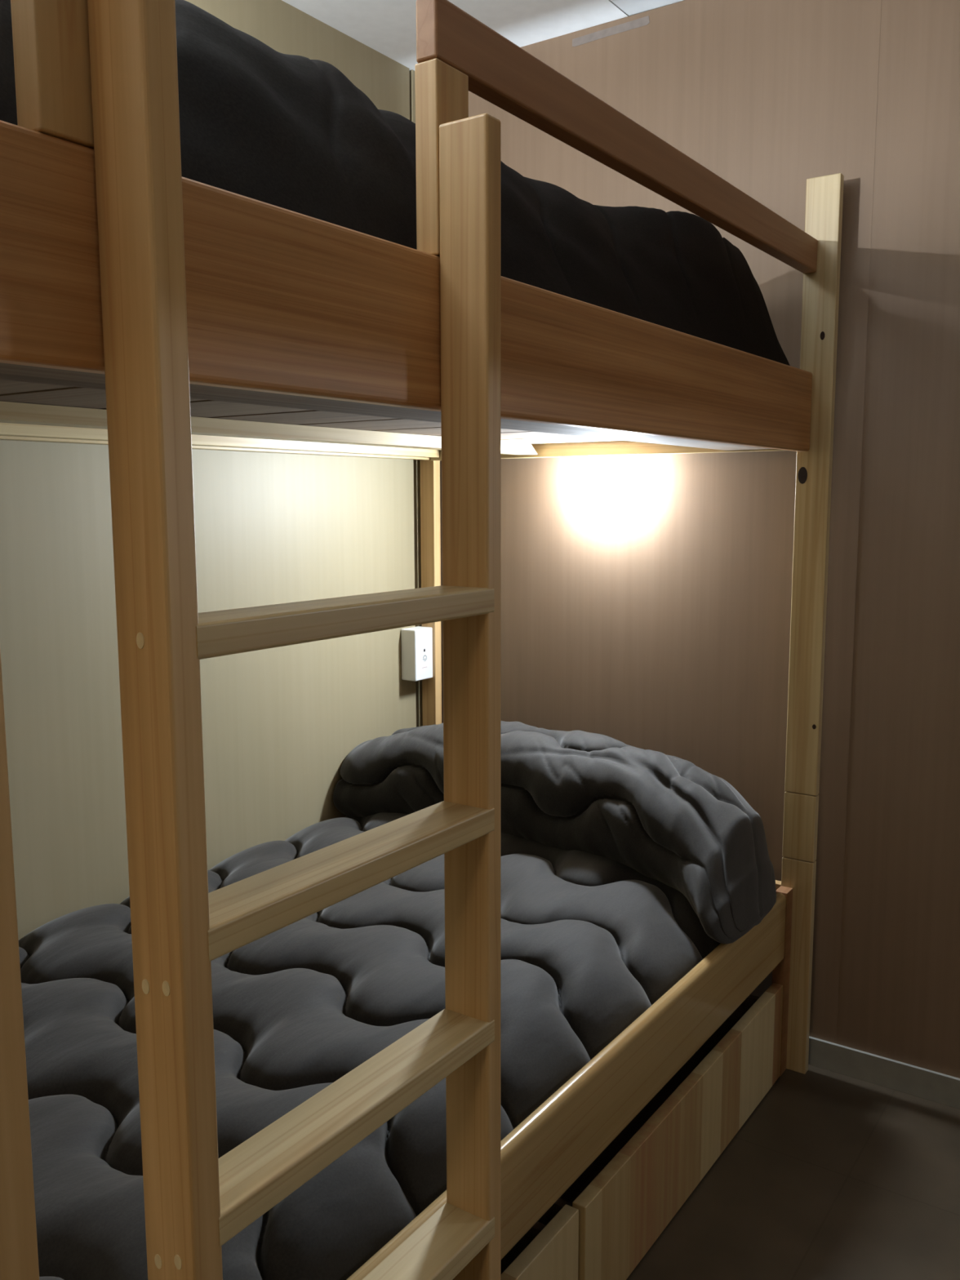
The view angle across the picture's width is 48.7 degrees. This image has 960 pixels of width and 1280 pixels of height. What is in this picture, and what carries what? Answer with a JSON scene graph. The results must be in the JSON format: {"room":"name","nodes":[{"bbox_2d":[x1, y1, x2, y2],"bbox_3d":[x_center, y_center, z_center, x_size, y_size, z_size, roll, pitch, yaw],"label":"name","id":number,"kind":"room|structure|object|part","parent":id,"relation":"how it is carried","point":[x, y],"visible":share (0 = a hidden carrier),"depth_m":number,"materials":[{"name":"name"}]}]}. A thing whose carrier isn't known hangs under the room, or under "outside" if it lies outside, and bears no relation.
{"room":"bunk bedroom","nodes":[
{"label":"bunk bedroom","id":0,"kind":"room"},
{"bbox_2d":[0,0,416,940],"bbox_3d":[-1.343,-0.036,0.996,0.030,2.218,4.116,5,9,34],"label":"wall","id":1,"kind":"structure","parent":0,"point":[280,724],"depth_m":2.17,"materials":[{"name":"beige paint"}]},
{"bbox_2d":[408,69,422,727],"bbox_3d":[-0.151,-0.263,2.696,0.012,2.218,0.040,5,9,34],"label":"trim","id":2,"kind":"structure","parent":1,"relation":"attached to","point":[411,73],"depth_m":2.68,"materials":[{"name":"brown metal"}]},
{"bbox_2d":[400,626,432,681],"bbox_3d":[-0.158,0.034,2.673,0.048,0.129,0.072,5,9,34],"label":"outlet box","id":3,"kind":"object","parent":1,"relation":"attached to","point":[416,642],"visible":1,"depth_m":2.65,"materials":[{"name":"white plastic"}]},
{"bbox_2d":[281,0,684,70],"bbox_3d":[-0.077,-1.057,0.075,3.144,0.040,4.266,5,9,34],"label":"ceiling","id":4,"kind":"structure","parent":0,"point":[388,27],"depth_m":2.25,"materials":[{"name":"white paint"}]},
{"bbox_2d":[440,0,959,1078],"bbox_3d":[1.099,-0.163,1.916,3.144,2.218,0.080,5,9,34],"label":"wall","id":5,"kind":"structure","parent":0,"point":[656,615],"depth_m":2.15,"materials":[{"name":"brown wood"}]},
{"bbox_2d":[572,15,649,46],"bbox_3d":[0.279,-1.307,2.282,0.186,0.020,0.001,5,9,34],"label":"tape strip","id":6,"kind":"object","parent":5,"relation":"attached to","point":[645,20],"visible":1,"depth_m":2.28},
{"bbox_2d":[833,0,881,1043],"bbox_3d":[0.748,-0.217,2.104,0.004,2.158,0.001,5,9,34],"label":"trim","id":7,"kind":"structure","parent":5,"relation":"attached to","point":[880,1],"depth_m":2.10,"materials":[{"name":"brown wood"}]},
{"bbox_2d":[808,1035,959,1109],"bbox_3d":[1.077,0.911,2.021,2.944,0.060,0.008,5,9,34],"label":"baseboard","id":8,"kind":"structure","parent":5,"relation":"attached to","point":[919,1082],"depth_m":2.18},
{"bbox_2d":[626,1064,959,1279],"bbox_3d":[-0.071,1.187,0.371,3.144,0.050,4.266,5,9,34],"label":"floor","id":9,"kind":"structure","parent":0,"point":[832,1175],"depth_m":1.85,"materials":[{"name":"plastic"}]},
{"bbox_2d":[0,0,844,1279],"bbox_3d":[-0.235,0.077,1.685,1.018,1.809,1.837,5,9,34],"label":"bunk bed","id":10,"kind":"object","parent":9,"relation":"on","point":[307,335],"visible":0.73,"depth_m":1.25,"materials":[{"name":"brown wood"}]},
{"bbox_3d":[-0.345,0.208,0.691,0.066,1.809,0.058,5,9,34],"label":"corner post","id":11,"kind":"part","parent":10,"relation":"part of","materials":[{"name":"brown wood"}]},
{"bbox_3d":[-0.289,-0.437,0.727,0.028,0.187,0.056,5,9,34],"label":"guard post","id":12,"kind":"part","parent":10,"relation":"part of","materials":[{"name":"brown wood"}]},
{"bbox_2d":[87,0,500,1279],"bbox_3d":[-0.122,0.287,0.984,0.060,1.575,0.431,5,9,34],"label":"ladder","id":13,"kind":"object","parent":10,"relation":"attached to","point":[196,1201],"visible":1,"depth_m":0.84,"materials":[{"name":"brown wood"}]},
{"bbox_3d":[-0.124,-0.057,2.699,0.044,1.809,0.026,5,9,34],"label":"corner post","id":14,"kind":"part","parent":10,"relation":"part of","materials":[{"name":"brown wood"}]},
{"bbox_3d":[-0.038,-0.485,1.088,0.028,0.187,0.056,5,9,34],"label":"guard post","id":15,"kind":"part","parent":10,"relation":"part of","materials":[{"name":"brown wood"}]},
{"bbox_3d":[0.139,0.681,1.495,0.025,0.145,1.699,5,9,34],"label":"rail","id":16,"kind":"part","parent":10,"relation":"part of","materials":[{"name":"brown wood"}]},
{"bbox_3d":[0.292,-0.671,1.547,0.027,0.060,1.220,5,9,34],"label":"guard rail","id":17,"kind":"part","parent":10,"relation":"part of","materials":[{"name":"brown wood"}]},
{"bbox_3d":[0.660,0.014,2.143,0.066,1.809,0.020,5,9,34],"label":"corner post","id":18,"kind":"part","parent":10,"relation":"part of","materials":[{"name":"brown wood"}]},
{"bbox_3d":[-0.240,-0.401,1.636,0.909,0.081,1.731,5,9,34],"label":"mattress","id":19,"kind":"object","parent":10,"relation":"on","visible":0},
{"bbox_2d":[0,0,790,365],"bbox_3d":[-0.257,-0.577,1.623,0.943,0.270,1.730,5,9,34],"label":"comforter","id":20,"kind":"object","parent":19,"relation":"on","point":[259,122],"visible":0.34,"depth_m":1.12,"materials":[{"name":"black fabric"}]},
{"bbox_2d":[500,1204,578,1279],"bbox_3d":[-0.338,0.919,1.421,0.680,0.201,0.699,5,9,34],"label":"storage drawer","id":21,"kind":"object","parent":9,"relation":"on","point":[549,1251],"visible":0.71,"depth_m":1.46,"materials":[{"name":"brown wood"}]},
{"bbox_2d":[537,982,782,1279],"bbox_3d":[0.106,0.834,2.055,0.686,0.201,0.843,5,9,34],"label":"storage drawer","id":22,"kind":"object","parent":9,"relation":"on","point":[627,1197],"visible":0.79,"depth_m":1.81,"materials":[{"name":"brown wood"}]},
{"bbox_3d":[-0.243,0.638,1.776,0.921,0.072,1.731,5,9,34],"label":"mattress","id":23,"kind":"object","parent":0,"visible":0},
{"bbox_2d":[18,720,776,1279],"bbox_3d":[-0.243,0.467,1.749,1.002,0.382,1.723,5,9,34],"label":"comforter","id":24,"kind":"object","parent":23,"relation":"on","point":[624,867],"visible":0.7,"depth_m":1.66,"materials":[{"name":"grey fabric"}]}
]}

